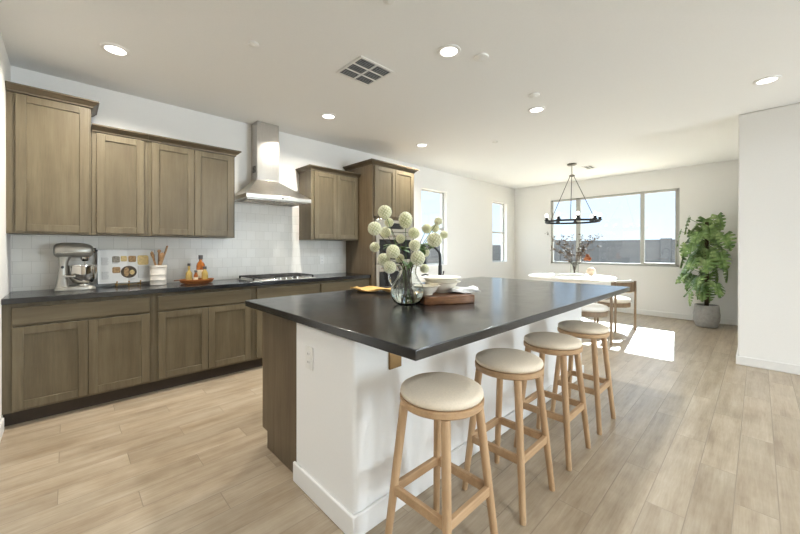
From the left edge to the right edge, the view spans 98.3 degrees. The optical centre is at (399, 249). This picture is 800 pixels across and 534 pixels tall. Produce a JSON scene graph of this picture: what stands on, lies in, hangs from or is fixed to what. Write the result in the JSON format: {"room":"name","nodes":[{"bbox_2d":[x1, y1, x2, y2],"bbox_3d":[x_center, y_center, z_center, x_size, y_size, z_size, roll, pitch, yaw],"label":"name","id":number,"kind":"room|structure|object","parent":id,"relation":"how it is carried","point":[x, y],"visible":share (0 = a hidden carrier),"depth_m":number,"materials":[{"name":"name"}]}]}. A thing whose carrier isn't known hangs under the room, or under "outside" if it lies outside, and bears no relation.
{"room":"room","nodes":[
{"label":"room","id":0,"kind":"room"},
{"bbox_2d":[0,32,10,420],"bbox_3d":[-2.648,-0.112,2.163,0.160,2.737,1.590,0,0,-44],"label":"wall","id":1,"kind":"structure","parent":0,"point":[5,67],"depth_m":2.47,"materials":[{"name":"paint"}]},
{"bbox_2d":[0,418,3,440],"bbox_3d":[-2.384,1.210,2.015,0.014,0.095,1.034,0,0,-44],"label":"baseboard","id":2,"kind":"structure","parent":1,"relation":"attached to","point":[2,419],"depth_m":2.32,"materials":[{"name":"white paint"}]},
{"bbox_2d":[11,66,514,291],"bbox_3d":[-0.207,-0.115,5.726,8.621,2.737,0.168,0,0,-44],"label":"wall","id":3,"kind":"structure","parent":0,"point":[467,202],"depth_m":4.11,"materials":[{"name":"paint"}]},
{"bbox_2d":[5,81,99,235],"bbox_3d":[-2.825,-0.676,2.838,0.523,1.114,0.366,0,0,-44],"label":"upper cabinet","id":4,"kind":"object","parent":3,"relation":"attached to","point":[48,133],"visible":1,"depth_m":2.71,"materials":[{"name":"brown wood"}]},
{"bbox_2d":[90,123,148,236],"bbox_3d":[-2.533,-0.581,3.120,0.384,0.923,0.366,0,0,-44],"label":"upper cabinet","id":5,"kind":"object","parent":3,"relation":"attached to","point":[119,157],"visible":0.89,"depth_m":3.01,"materials":[{"name":"brown wood"}]},
{"bbox_2d":[145,134,240,238],"bbox_3d":[-2.104,-0.581,3.533,0.804,0.923,0.366,0,0,-44],"label":"upper cabinet","id":6,"kind":"object","parent":3,"relation":"attached to","point":[191,185],"visible":0.94,"depth_m":3.38,"materials":[{"name":"brown wood"}]},
{"bbox_2d":[235,121,310,206],"bbox_3d":[-1.493,-1.007,4.028,0.754,0.945,0.486,0,0,-44],"label":"range hood","id":7,"kind":"object","parent":3,"relation":"attached to","point":[264,187],"visible":1,"depth_m":4.02,"materials":[{"name":"silver metal"}]},
{"bbox_2d":[296,164,360,240],"bbox_3d":[-0.951,-0.582,4.645,0.788,0.923,0.366,0,0,-44],"label":"upper cabinet","id":8,"kind":"object","parent":3,"relation":"attached to","point":[331,214],"visible":1,"depth_m":4.50,"materials":[{"name":"brown wood"}]},
{"bbox_2d":[421,189,443,264],"bbox_3d":[0.576,-0.402,6.516,0.730,1.397,0.046,0,0,-44],"label":"window","id":9,"kind":"structure","parent":3,"relation":"in","point":[441,228],"depth_m":6.75,"materials":[{"name":"plastic"}]},
{"bbox_2d":[492,202,503,261],"bbox_3d":[2.263,-0.398,8.143,0.652,1.387,0.046,0,0,-44],"label":"window","id":10,"kind":"structure","parent":3,"relation":"in","point":[502,232],"depth_m":8.35,"materials":[{"name":"plastic"}]},
{"bbox_2d":[0,0,799,188],"bbox_3d":[2.557,-1.571,0.787,11.496,0.200,11.110,0,0,-44],"label":"ceiling","id":11,"kind":"structure","parent":0,"point":[624,87],"depth_m":2.80,"materials":[{"name":"paint"}]},
{"bbox_2d":[100,42,130,56],"bbox_3d":[-2.108,-1.475,2.561,0.176,0.010,0.176,0,0,-44],"label":"recessed light","id":12,"kind":"object","parent":11,"relation":"in","point":[111,48],"visible":1,"depth_m":2.55,"materials":[{"name":"white paint"}]},
{"bbox_2d":[104,45,125,54],"bbox_3d":[-2.108,-1.477,2.561,0.127,0.005,0.127,0,0,-3],"label":"diffuser","id":13,"kind":"object","parent":12,"relation":"attached to","point":[112,49],"depth_m":2.55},
{"bbox_2d":[248,41,258,47],"bbox_3d":[-1.053,-1.470,2.484,0.070,0.018,0.070,0,0,-44],"label":"sprinkler cover","id":14,"kind":"object","parent":11,"relation":"attached to","point":[254,44],"visible":1,"depth_m":2.47,"materials":[{"name":"white plastic"}]},
{"bbox_2d":[320,113,336,118],"bbox_3d":[-0.794,-1.476,3.841,0.176,0.010,0.176,0,0,-44],"label":"recessed light","id":15,"kind":"object","parent":11,"relation":"in","point":[323,115],"visible":1,"depth_m":3.83,"materials":[{"name":"white paint"}]},
{"bbox_2d":[335,56,393,85],"bbox_3d":[-0.292,-1.473,2.881,0.350,0.011,0.350,0,0,-44],"label":"ceiling vent","id":16,"kind":"object","parent":11,"relation":"in","point":[365,71],"visible":1,"depth_m":2.87,"materials":[{"name":"metal"}]},
{"bbox_2d":[383,0,394,4],"bbox_3d":[-0.067,-1.468,2.042,0.070,0.018,0.070,0,0,-44],"label":"sprinkler cover","id":17,"kind":"object","parent":11,"relation":"attached to","point":[387,2],"visible":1,"depth_m":2.04,"materials":[{"name":"white plastic"}]},
{"bbox_2d":[437,44,460,57],"bbox_3d":[0.365,-1.472,2.576,0.176,0.010,0.176,0,0,-44],"label":"recessed light","id":18,"kind":"object","parent":11,"relation":"in","point":[448,50],"visible":1,"depth_m":2.56,"materials":[{"name":"white paint"}]},
{"bbox_2d":[440,47,457,55],"bbox_3d":[0.365,-1.474,2.576,0.127,0.005,0.127,0,0,-3],"label":"diffuser","id":19,"kind":"object","parent":18,"relation":"attached to","point":[444,51],"depth_m":2.57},
{"bbox_2d":[473,53,488,61],"bbox_3d":[0.622,-1.468,2.656,0.116,0.018,0.116,0,0,-44],"label":"smoke detector","id":20,"kind":"object","parent":11,"relation":"attached to","point":[480,57],"visible":1,"depth_m":2.64,"materials":[{"name":"white plastic"}]},
{"bbox_2d":[528,92,539,97],"bbox_3d":[1.284,-1.468,3.310,0.104,0.018,0.104,0,0,-44],"label":"smoke detector","id":21,"kind":"object","parent":11,"relation":"attached to","point":[532,95],"visible":1,"depth_m":3.29,"materials":[{"name":"white plastic"}]},
{"bbox_2d":[528,106,545,112],"bbox_3d":[1.444,-1.473,3.655,0.176,0.010,0.176,0,0,-44],"label":"recessed light","id":22,"kind":"object","parent":11,"relation":"in","point":[536,109],"visible":1,"depth_m":3.64,"materials":[{"name":"white paint"}]},
{"bbox_2d":[530,108,542,111],"bbox_3d":[1.444,-1.474,3.655,0.127,0.005,0.127,0,0,6],"label":"diffuser","id":23,"kind":"object","parent":22,"relation":"attached to","point":[531,109],"depth_m":3.65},
{"bbox_2d":[544,163,601,223],"bbox_3d":[2.973,-0.971,6.003,0.909,1.018,0.901,0,0,-44],"label":"chandelier","id":24,"kind":"object","parent":11,"relation":"hanging from","point":[593,219],"visible":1,"depth_m":5.94,"materials":[{"name":"black metal"}]},
{"bbox_2d":[753,75,781,84],"bbox_3d":[3.198,-1.470,3.011,0.176,0.010,0.176,0,0,-44],"label":"recessed light","id":25,"kind":"object","parent":11,"relation":"in","point":[769,79],"visible":1,"depth_m":3.00,"materials":[{"name":"white paint"}]},
{"bbox_2d":[757,77,776,83],"bbox_3d":[3.198,-1.471,3.011,0.127,0.005,0.127,0,0,-3],"label":"diffuser","id":26,"kind":"object","parent":25,"relation":"attached to","point":[765,80],"depth_m":3.01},
{"bbox_2d":[0,311,799,533],"bbox_3d":[2.554,1.326,0.792,11.496,0.120,11.110,0,0,-44],"label":"floor","id":27,"kind":"structure","parent":0,"point":[699,440],"depth_m":2.05,"materials":[{"name":"brown wood"}]},
{"bbox_2d":[2,294,152,426],"bbox_3d":[-2.633,0.819,2.886,0.865,0.873,0.568,0,0,-44],"label":"base cabinet","id":28,"kind":"object","parent":27,"relation":"on","point":[58,357],"visible":0.96,"depth_m":2.64,"materials":[{"name":"brown wood"}]},
{"bbox_2d":[152,286,252,391],"bbox_3d":[-2.016,0.819,3.482,0.850,0.873,0.568,0,0,-44],"label":"base cabinet","id":29,"kind":"object","parent":27,"relation":"on","point":[198,335],"visible":0.94,"depth_m":3.24,"materials":[{"name":"brown wood"}]},
{"bbox_2d":[251,282,318,368],"bbox_3d":[-1.430,0.819,4.047,0.778,0.873,0.568,0,0,-44],"label":"base cabinet","id":30,"kind":"object","parent":27,"relation":"on","point":[280,290],"visible":0.13,"depth_m":3.67,"materials":[{"name":"brown wood"}]},
{"bbox_2d":[319,278,368,292],"bbox_3d":[-0.874,0.818,4.583,0.767,0.873,0.568,0,0,-44],"label":"base cabinet","id":31,"kind":"object","parent":27,"relation":"on","point":[334,285],"visible":0.08,"depth_m":4.33,"materials":[{"name":"brown wood"}]},
{"bbox_2d":[1,273,370,304],"bbox_3d":[-1.761,0.361,3.708,3.260,0.040,0.581,0,0,-44],"label":"countertop","id":32,"kind":"structure","parent":31,"relation":"on","point":[32,296],"depth_m":3.01,"materials":[{"name":"stone"}]},
{"bbox_2d":[53,243,97,291],"bbox_3d":[-2.734,0.143,2.921,0.279,0.398,0.224,0,0,-44],"label":"stand mixer","id":33,"kind":"object","parent":32,"relation":"on","point":[81,275],"visible":1,"depth_m":2.87,"materials":[{"name":"grey metal"}]},
{"bbox_2d":[68,265,97,283],"bbox_3d":[-2.704,0.216,2.950,0.197,0.160,0.213,0,0,-44],"label":"mixing bowl","id":34,"kind":"object","parent":33,"relation":"on","point":[78,274],"depth_m":2.88,"materials":[{"name":"metal"}]},
{"bbox_2d":[115,280,140,286],"bbox_3d":[-2.533,0.229,3.217,0.183,0.221,0.169,0,0,-44],"label":"book stand","id":35,"kind":"object","parent":32,"relation":"on","point":[140,280],"visible":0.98,"depth_m":3.18,"materials":[{"name":"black metal"}]},
{"bbox_2d":[97,250,154,284],"bbox_3d":[-2.550,0.159,3.235,0.432,0.308,0.092,0,0,-44],"label":"open cookbook","id":36,"kind":"object","parent":35,"relation":"on","point":[122,266],"visible":0.92,"depth_m":3.21,"materials":[{"name":"paper"}]},
{"bbox_2d":[112,267,119,272],"bbox_3d":[-2.596,0.191,3.164,0.058,0.056,0.002,0,-14,-44],"label":"picture","id":37,"kind":"object","parent":36,"relation":"attached to","point":[115,269],"depth_m":3.16},
{"bbox_2d":[112,256,119,262],"bbox_3d":[-2.614,0.094,3.180,0.056,0.060,0.002,0,-14,-44],"label":"picture","id":38,"kind":"object","parent":36,"relation":"attached to","point":[115,259],"depth_m":3.18},
{"bbox_2d":[124,267,128,275],"bbox_3d":[-2.540,0.209,3.210,0.040,0.087,0.002,0,-14,-44],"label":"picture","id":39,"kind":"object","parent":36,"relation":"attached to","point":[126,271],"depth_m":3.21},
{"bbox_2d":[121,266,136,277],"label":"picture","id":40,"kind":"object","parent":36,"relation":"attached to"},
{"bbox_2d":[128,256,135,261],"bbox_3d":[-2.528,0.092,3.263,0.058,0.060,0.002,0,-14,-44],"label":"picture","id":41,"kind":"object","parent":36,"relation":"attached to","point":[130,258],"depth_m":3.26},
{"bbox_2d":[137,255,148,264],"bbox_3d":[-2.467,0.104,3.318,0.086,0.094,0.002,0,-14,-44],"label":"picture","id":42,"kind":"object","parent":36,"relation":"attached to","point":[141,259],"depth_m":3.32},
{"bbox_2d":[149,265,166,285],"bbox_3d":[-2.313,0.246,3.306,0.142,0.190,0.142,0,0,-44],"label":"utensil crock","id":43,"kind":"object","parent":32,"relation":"on","point":[158,273],"visible":0.99,"depth_m":3.25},
{"bbox_2d":[159,252,164,264],"bbox_3d":[-2.292,0.180,3.308,0.087,0.303,0.055,0,0,35],"label":"wooden spoon","id":44,"kind":"object","parent":43,"relation":"in","point":[161,255],"visible":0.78,"depth_m":3.29,"materials":[{"name":"brown wood"}]},
{"bbox_2d":[159,252,164,259],"bbox_3d":[-2.270,0.071,3.293,0.033,0.085,0.058,0,0,22],"label":"bowl","id":45,"kind":"object","parent":44,"relation":"on","point":[161,255],"depth_m":3.28,"materials":[{"name":"brown wood"}]},
{"bbox_2d":[174,278,213,283],"bbox_3d":[-2.064,0.320,3.473,0.350,0.042,0.190,0,0,-38],"label":"serving tray","id":46,"kind":"object","parent":32,"relation":"on","point":[208,280],"visible":0.94,"depth_m":3.42,"materials":[{"name":"brown wood"}]},
{"bbox_2d":[185,263,192,279],"bbox_3d":[-2.090,0.232,3.424,0.060,0.182,0.060,0,0,-44],"label":"bottle","id":47,"kind":"object","parent":46,"relation":"on","point":[188,276],"visible":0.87,"depth_m":3.41,"materials":[{"name":"glass"}]},
{"bbox_2d":[196,255,204,279],"bbox_3d":[-2.036,0.191,3.531,0.082,0.263,0.082,0,0,-44],"label":"bottle","id":48,"kind":"object","parent":46,"relation":"on","point":[199,267],"visible":0.63,"depth_m":3.50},
{"bbox_2d":[201,266,207,278],"bbox_3d":[-1.973,0.248,3.495,0.060,0.149,0.060,0,0,-44],"label":"bottle","id":49,"kind":"object","parent":46,"relation":"on","point":[204,275],"visible":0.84,"depth_m":3.48,"materials":[{"name":"glass"}]},
{"bbox_2d":[237,273,315,281],"bbox_3d":[-1.423,0.319,4.005,0.730,0.045,0.490,0,0,-44],"label":"cooktop","id":50,"kind":"object","parent":32,"relation":"in","point":[282,276],"visible":1,"depth_m":3.90,"materials":[{"name":"silver metal"}]},
{"bbox_2d":[237,276,315,281],"bbox_3d":[-1.423,0.336,4.005,0.730,0.011,0.490,0,0,-44],"label":"tray","id":51,"kind":"object","parent":50,"relation":"on","point":[269,278],"depth_m":3.83,"materials":[{"name":"silver metal"}]},
{"bbox_2d":[343,158,418,285],"bbox_3d":[-0.275,0.031,5.091,0.909,2.448,0.664,0,0,-44],"label":"tall cabinet","id":52,"kind":"object","parent":27,"relation":"on","point":[380,183],"visible":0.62,"depth_m":4.78,"materials":[{"name":"brown wood"}]},
{"bbox_2d":[375,219,412,286],"bbox_3d":[-0.224,0.245,5.038,0.705,1.300,0.586,0,0,-44],"label":"wall oven","id":53,"kind":"object","parent":52,"relation":"in","point":[381,277],"visible":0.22,"depth_m":4.79,"materials":[{"name":"silver metal"}]},
{"bbox_2d":[263,307,583,533],"bbox_3d":[0.553,0.823,2.741,2.832,0.873,1.335,0,0,-44],"label":"kitchen island","id":54,"kind":"object","parent":27,"relation":"on","point":[333,425],"visible":0.46,"depth_m":1.73,"materials":[{"name":"paint"}]},
{"bbox_2d":[305,345,312,370],"bbox_3d":[-0.467,0.558,1.774,0.009,0.116,0.072,0,0,-44],"label":"outlet","id":55,"kind":"object","parent":54,"relation":"attached to","point":[308,350],"visible":1,"depth_m":1.77,"materials":[{"name":"white plastic"}]},
{"bbox_2d":[245,277,629,360],"bbox_3d":[0.537,0.366,2.760,2.871,0.040,1.587,0,0,-44],"label":"island countertop","id":56,"kind":"structure","parent":54,"relation":"on","point":[417,332],"depth_m":1.92,"materials":[{"name":"stone"}]},
{"bbox_2d":[350,286,390,291],"bbox_3d":[-0.211,0.322,2.812,0.352,0.045,0.212,0,0,14],"label":"napkin","id":57,"kind":"object","parent":56,"relation":"on","point":[367,288],"visible":0.92,"depth_m":2.80,"materials":[{"name":"yellow fabric"}]},
{"bbox_2d":[388,265,424,305],"bbox_3d":[0.046,0.224,2.164,0.216,0.245,0.216,0,0,-44],"label":"glass pitcher","id":58,"kind":"object","parent":56,"relation":"on","point":[407,289],"visible":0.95,"depth_m":2.10,"materials":[{"name":"glass"}]},
{"bbox_2d":[368,222,401,264],"bbox_3d":[-0.064,0.085,2.102,0.275,0.500,0.084,0,0,-24],"label":"stem","id":59,"kind":"object","parent":58,"relation":"in","point":[374,228],"visible":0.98,"depth_m":2.04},
{"bbox_2d":[370,242,401,265],"bbox_3d":[-0.066,0.144,2.204,0.291,0.381,0.067,0,0,27],"label":"stem","id":60,"kind":"object","parent":58,"relation":"in","point":[374,247],"visible":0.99,"depth_m":2.24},
{"bbox_2d":[377,253,400,265],"bbox_3d":[-0.048,0.179,2.163,0.191,0.310,0.082,0,0,-7],"label":"stem","id":61,"kind":"object","parent":58,"relation":"in","point":[382,258],"visible":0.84,"depth_m":2.13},
{"bbox_2d":[378,205,401,263],"bbox_3d":[-0.055,0.028,2.177,0.177,0.614,0.089,0,0,17],"label":"stem","id":62,"kind":"object","parent":58,"relation":"in","point":[384,212],"visible":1,"depth_m":2.17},
{"bbox_2d":[380,227,399,248],"bbox_3d":[-0.027,0.094,2.217,0.236,0.481,0.073,0,0,32],"label":"stem","id":63,"kind":"object","parent":58,"relation":"in","point":[385,232],"visible":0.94,"depth_m":2.24,"materials":[{"name":"green plant"}]},
{"bbox_2d":[383,261,400,273],"bbox_3d":[-0.025,0.202,2.098,0.178,0.266,0.078,0,0,-44],"label":"stem","id":64,"kind":"object","parent":58,"relation":"in","point":[389,266],"visible":0.98,"depth_m":2.04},
{"bbox_2d":[384,218,400,252],"bbox_3d":[-0.031,0.066,2.205,0.151,0.536,0.060,0,0,30],"label":"stem","id":65,"kind":"object","parent":58,"relation":"in","point":[391,222],"visible":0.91,"depth_m":2.21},
{"bbox_2d":[386,245,403,263],"bbox_3d":[-0.015,0.153,2.089,0.158,0.363,0.084,0,0,-44],"label":"stem","id":66,"kind":"object","parent":58,"relation":"in","point":[392,251],"visible":0.98,"depth_m":2.04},
{"bbox_2d":[395,254,407,265],"bbox_3d":[0.011,0.181,2.153,0.084,0.307,0.131,0,0,-44],"label":"stem","id":67,"kind":"object","parent":58,"relation":"in","point":[401,256],"visible":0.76,"depth_m":2.14,"materials":[{"name":"green plant"}]},
{"bbox_2d":[396,234,409,253],"bbox_3d":[0.022,0.119,2.176,0.079,0.431,0.116,0,0,-44],"label":"stem","id":68,"kind":"object","parent":58,"relation":"in","point":[400,238],"visible":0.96,"depth_m":2.18,"materials":[{"name":"green plant"}]},
{"bbox_2d":[399,212,411,235],"bbox_3d":[0.045,0.047,2.205,0.091,0.576,0.121,0,0,-44],"label":"stem","id":69,"kind":"object","parent":58,"relation":"in","point":[405,219],"visible":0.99,"depth_m":2.19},
{"bbox_2d":[402,251,424,267],"bbox_3d":[0.076,0.172,2.101,0.100,0.325,0.186,0,0,-44],"label":"stem","id":70,"kind":"object","parent":58,"relation":"in","point":[417,258],"visible":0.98,"depth_m":2.04,"materials":[{"name":"green plant"}]},
{"bbox_2d":[408,227,419,256],"bbox_3d":[0.080,0.096,2.241,0.107,0.477,0.076,0,0,-44],"label":"stem","id":71,"kind":"object","parent":58,"relation":"in","point":[413,233],"visible":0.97,"depth_m":2.23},
{"bbox_2d":[409,240,419,259],"bbox_3d":[0.076,0.139,2.097,0.070,0.392,0.115,0,0,-33],"label":"stem","id":72,"kind":"object","parent":58,"relation":"in","point":[414,245],"visible":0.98,"depth_m":2.06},
{"bbox_2d":[419,264,428,272],"bbox_3d":[0.125,0.214,2.216,0.127,0.240,0.060,0,0,-11],"label":"stem","id":73,"kind":"object","parent":58,"relation":"in","point":[424,268],"visible":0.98,"depth_m":2.20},
{"bbox_2d":[420,223,430,252],"bbox_3d":[0.139,0.086,2.172,0.132,0.497,0.098,0,0,-44],"label":"stem","id":74,"kind":"object","parent":58,"relation":"in","point":[426,228],"visible":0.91,"depth_m":2.16,"materials":[{"name":"green plant"}]},
{"bbox_2d":[412,224,439,265],"bbox_3d":[0.152,0.091,2.118,0.180,0.488,0.114,0,0,6],"label":"stem","id":75,"kind":"object","parent":58,"relation":"in","point":[436,228],"visible":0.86,"depth_m":2.09,"materials":[{"name":"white plant"}]},
{"bbox_2d":[413,232,441,264],"bbox_3d":[0.140,0.117,2.103,0.243,0.435,0.090,0,0,31],"label":"stem","id":76,"kind":"object","parent":58,"relation":"in","point":[434,239],"visible":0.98,"depth_m":2.04,"materials":[{"name":"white plant"}]},
{"bbox_2d":[419,217,441,249],"bbox_3d":[0.137,0.072,2.108,0.256,0.526,0.050,0,0,31],"label":"stem","id":77,"kind":"object","parent":58,"relation":"in","point":[437,220],"visible":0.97,"depth_m":2.04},
{"bbox_2d":[440,231,447,238],"bbox_3d":[0.167,0.106,2.217,0.306,0.457,0.055,0,0,-18],"label":"stem","id":78,"kind":"object","parent":58,"relation":"in","point":[444,234],"visible":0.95,"depth_m":2.24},
{"bbox_2d":[423,247,443,274],"bbox_3d":[0.305,0.156,3.121,0.084,0.377,0.225,0,0,-44],"label":"kitchen faucet","id":79,"kind":"object","parent":56,"relation":"on","point":[435,248],"visible":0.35,"depth_m":3.04,"materials":[{"name":"black metal"}]},
{"bbox_2d":[420,291,474,304],"bbox_3d":[0.285,0.320,2.292,0.360,0.052,0.265,0,0,-17],"label":"cutting board","id":80,"kind":"object","parent":56,"relation":"on","point":[449,297],"visible":0.7,"depth_m":2.18,"materials":[{"name":"brown wood"}]},
{"bbox_2d":[423,284,439,294],"bbox_3d":[0.175,0.264,2.242,0.172,0.060,0.172,0,0,-44],"label":"bowl","id":81,"kind":"object","parent":80,"relation":"on","point":[429,289],"visible":0.63,"depth_m":2.20,"materials":[{"name":"beige ceramic"}]},
{"bbox_2d":[422,280,460,292],"bbox_3d":[0.282,0.256,2.384,0.270,0.075,0.270,0,0,-44],"label":"bowl","id":82,"kind":"object","parent":80,"relation":"on","point":[444,287],"visible":0.7,"depth_m":2.30,"materials":[{"name":"beige ceramic"}]},
{"bbox_2d":[421,275,460,282],"bbox_3d":[0.282,0.228,2.384,0.274,0.075,0.274,0,0,-44],"label":"bowl","id":83,"kind":"object","parent":82,"relation":"on","point":[431,278],"visible":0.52,"depth_m":2.32,"materials":[{"name":"beige ceramic"}]},
{"bbox_2d":[449,285,480,292],"bbox_3d":[0.431,0.272,2.341,0.202,0.042,0.142,0,0,-6],"label":"napkin","id":84,"kind":"object","parent":80,"relation":"on","point":[473,288],"visible":0.97,"depth_m":2.29,"materials":[{"name":"white fabric"}]},
{"bbox_2d":[385,372,497,533],"bbox_3d":[0.171,0.909,1.432,0.353,0.709,0.353,0,0,-44],"label":"bar stool","id":85,"kind":"object","parent":27,"relation":"on","point":[443,398],"visible":1,"depth_m":1.40,"materials":[{"name":"wood"}]},
{"bbox_2d":[400,372,483,410],"bbox_3d":[0.172,0.577,1.431,0.342,0.045,0.342,0,0,-44],"label":"seat cushion","id":86,"kind":"object","parent":85,"relation":"on","point":[429,391],"depth_m":1.35,"materials":[{"name":"beige fabric"}]},
{"bbox_2d":[462,348,554,525],"bbox_3d":[0.570,0.909,1.816,0.353,0.709,0.353,0,0,-44],"label":"bar stool","id":87,"kind":"object","parent":27,"relation":"on","point":[516,365],"visible":0.99,"depth_m":1.76,"materials":[{"name":"brown wood"}]},
{"bbox_2d":[475,348,543,373],"bbox_3d":[0.570,0.577,1.815,0.342,0.045,0.342,0,0,-44],"label":"seat cushion","id":88,"kind":"object","parent":87,"relation":"on","point":[492,360],"depth_m":1.73,"materials":[{"name":"beige fabric"}]},
{"bbox_2d":[514,332,590,470],"bbox_3d":[0.970,0.909,2.202,0.353,0.709,0.353,0,0,-44],"label":"bar stool","id":89,"kind":"object","parent":27,"relation":"on","point":[562,345],"visible":0.86,"depth_m":2.12,"materials":[{"name":"brown wood"}]},
{"bbox_2d":[524,332,582,349],"bbox_3d":[0.970,0.577,2.201,0.342,0.045,0.342,0,0,-44],"label":"seat cushion","id":90,"kind":"object","parent":89,"relation":"on","point":[534,340],"depth_m":2.12,"materials":[{"name":"beige fabric"}]},
{"bbox_2d":[529,273,616,320],"bbox_3d":[3.032,0.867,6.149,1.400,0.780,1.400,0,0,-44],"label":"dining table","id":91,"kind":"object","parent":27,"relation":"on","point":[543,276],"visible":0.48,"depth_m":5.83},
{"bbox_2d":[551,273,569,275],"bbox_3d":[2.871,0.457,6.200,0.250,0.040,0.200,0,0,0],"label":"book","id":92,"kind":"object","parent":91,"relation":"on","point":[552,274],"visible":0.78,"depth_m":6.10,"materials":[{"name":"white paper"}]},
{"bbox_2d":[570,261,578,272],"bbox_3d":[3.294,0.351,6.525,0.146,0.250,0.146,0,0,-44],"label":"glass vase","id":93,"kind":"object","parent":91,"relation":"on","point":[574,267],"visible":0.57,"depth_m":6.47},
{"bbox_2d":[547,233,602,263],"bbox_3d":[3.302,0.058,6.505,1.060,0.789,0.316,0,0,-1],"label":"dried branches","id":94,"kind":"object","parent":93,"relation":"in","point":[587,257],"visible":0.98,"depth_m":6.49,"materials":[{"name":"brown plant"}]},
{"bbox_2d":[566,273,584,275],"bbox_3d":[3.117,0.457,6.160,0.260,0.040,0.200,0,0,-2],"label":"book","id":95,"kind":"object","parent":91,"relation":"on","point":[571,274],"visible":0.92,"depth_m":6.06,"materials":[{"name":"white paper"}]},
{"bbox_2d":[587,267,595,275],"bbox_3d":[3.444,0.401,6.225,0.150,0.153,0.150,0,0,-44],"label":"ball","id":96,"kind":"object","parent":91,"relation":"on","point":[591,271],"visible":1,"depth_m":6.18,"materials":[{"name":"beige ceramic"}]},
{"bbox_2d":[550,320,615,434],"bbox_3d":[1.364,0.908,2.582,0.353,0.709,0.353,0,0,-44],"label":"bar stool","id":97,"kind":"object","parent":27,"relation":"on","point":[593,331],"visible":0.94,"depth_m":2.52,"materials":[{"name":"brown wood"}]},
{"bbox_2d":[558,320,608,333],"bbox_3d":[1.365,0.577,2.582,0.342,0.045,0.342,0,0,-44],"label":"seat cushion","id":98,"kind":"object","parent":97,"relation":"on","point":[568,326],"depth_m":2.50,"materials":[{"name":"beige fabric"}]},
{"bbox_2d":[581,297,612,345],"bbox_3d":[2.594,0.868,4.739,0.472,0.782,0.491,0,0,9],"label":"dining chair","id":99,"kind":"object","parent":27,"relation":"on","point":[596,310],"visible":0.41,"depth_m":4.54,"materials":[{"name":"beige fabric"}]},
{"bbox_2d":[581,303,608,311],"bbox_3d":[2.596,0.794,4.756,0.472,0.080,0.448,0,0,9],"label":"seat cushion","id":100,"kind":"object","parent":99,"relation":"on","point":[594,307],"depth_m":4.58,"materials":[{"name":"beige fabric"}]},
{"bbox_2d":[594,280,636,331],"bbox_3d":[3.412,0.867,5.493,0.472,0.782,0.491,0,0,-18],"label":"dining chair","id":101,"kind":"object","parent":27,"relation":"on","point":[618,301],"visible":0.63,"depth_m":5.30,"materials":[{"name":"wood"}]},
{"bbox_2d":[601,296,630,302],"bbox_3d":[3.406,0.793,5.509,0.472,0.080,0.448,0,0,-18],"label":"seat cushion","id":102,"kind":"object","parent":101,"relation":"on","point":[619,299],"depth_m":5.32,"materials":[{"name":"beige fabric"}]},
{"bbox_2d":[612,280,632,292],"bbox_3d":[3.466,0.575,5.332,0.400,0.197,0.116,0,0,-18],"label":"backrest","id":103,"kind":"object","parent":101,"relation":"on","point":[627,283],"depth_m":5.27,"materials":[{"name":"wood"}]},
{"bbox_2d":[675,212,736,327],"bbox_3d":[4.953,0.332,5.615,0.953,1.856,0.751,0,0,-44],"label":"potted plant","id":104,"kind":"object","parent":27,"relation":"on","point":[706,315],"visible":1,"depth_m":5.51,"materials":[{"name":"plant"}]},
{"bbox_2d":[514,160,737,319],"bbox_3d":[4.291,-0.112,7.156,0.160,2.737,4.034,0,0,-44],"label":"wall","id":105,"kind":"structure","parent":0,"point":[706,190],"depth_m":6.52,"materials":[{"name":"paint"}]},
{"bbox_2d":[550,263,679,267],"bbox_3d":[4.303,0.334,7.135,0.172,0.018,2.333,0,0,-44],"label":"trim","id":106,"kind":"structure","parent":105,"relation":"attached to","point":[550,263],"depth_m":6.89,"materials":[{"name":"white paint"}]},
{"bbox_2d":[551,188,679,266],"bbox_3d":[4.290,-0.396,7.120,0.070,1.440,2.313,0,0,-44],"label":"window","id":107,"kind":"structure","parent":105,"relation":"in","point":[677,190],"depth_m":6.68,"materials":[{"name":"plastic"}]},
{"bbox_2d":[608,307,737,325],"bbox_3d":[4.227,1.209,7.098,0.014,0.095,4.034,0,0,-44],"label":"baseboard","id":108,"kind":"structure","parent":105,"relation":"attached to","point":[625,310],"depth_m":6.37,"materials":[{"name":"white paint"}]},
{"bbox_2d":[693,303,720,327],"bbox_3d":[4.992,1.083,5.629,0.342,0.355,0.342,0,0,-44],"label":"pot","id":109,"kind":"object","parent":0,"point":[706,315],"depth_m":5.52,"materials":[{"name":"grey concrete"}]},
{"bbox_2d":[738,103,799,364],"bbox_3d":[7.073,-0.100,2.344,2.834,2.737,6.756,0,0,-44],"label":"wall partition","id":110,"kind":"structure","parent":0,"point":[768,139],"depth_m":3.63,"materials":[{"name":"paint"}]},
{"bbox_2d":[736,355,799,374],"bbox_3d":[6.042,1.221,1.363,0.014,0.095,6.770,0,0,-44],"label":"baseboard","id":111,"kind":"structure","parent":110,"relation":"attached to","point":[741,360],"depth_m":3.62,"materials":[{"name":"white paint"}]},
{"label":"outside","id":112,"kind":"structure","parent":0,"visible":0},
{"bbox_3d":[0.256,1.589,14.143,70.000,0.200,70.000,0,0,-44],"label":"ground","id":113,"kind":"structure","parent":112,"visible":0},
{"bbox_2d":[423,244,500,263],"bbox_3d":[-1.962,0.648,10.751,20.100,1.690,0.200,0,0,-44],"label":"wall","id":114,"kind":"structure","parent":113,"relation":"on","point":[433,257],"depth_m":14.01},
{"bbox_2d":[554,238,674,263],"bbox_3d":[10.578,0.550,12.354,0.300,1.910,15.100,0,0,-44],"label":"wall","id":115,"kind":"structure","parent":113,"relation":"on","point":[662,250],"depth_m":13.88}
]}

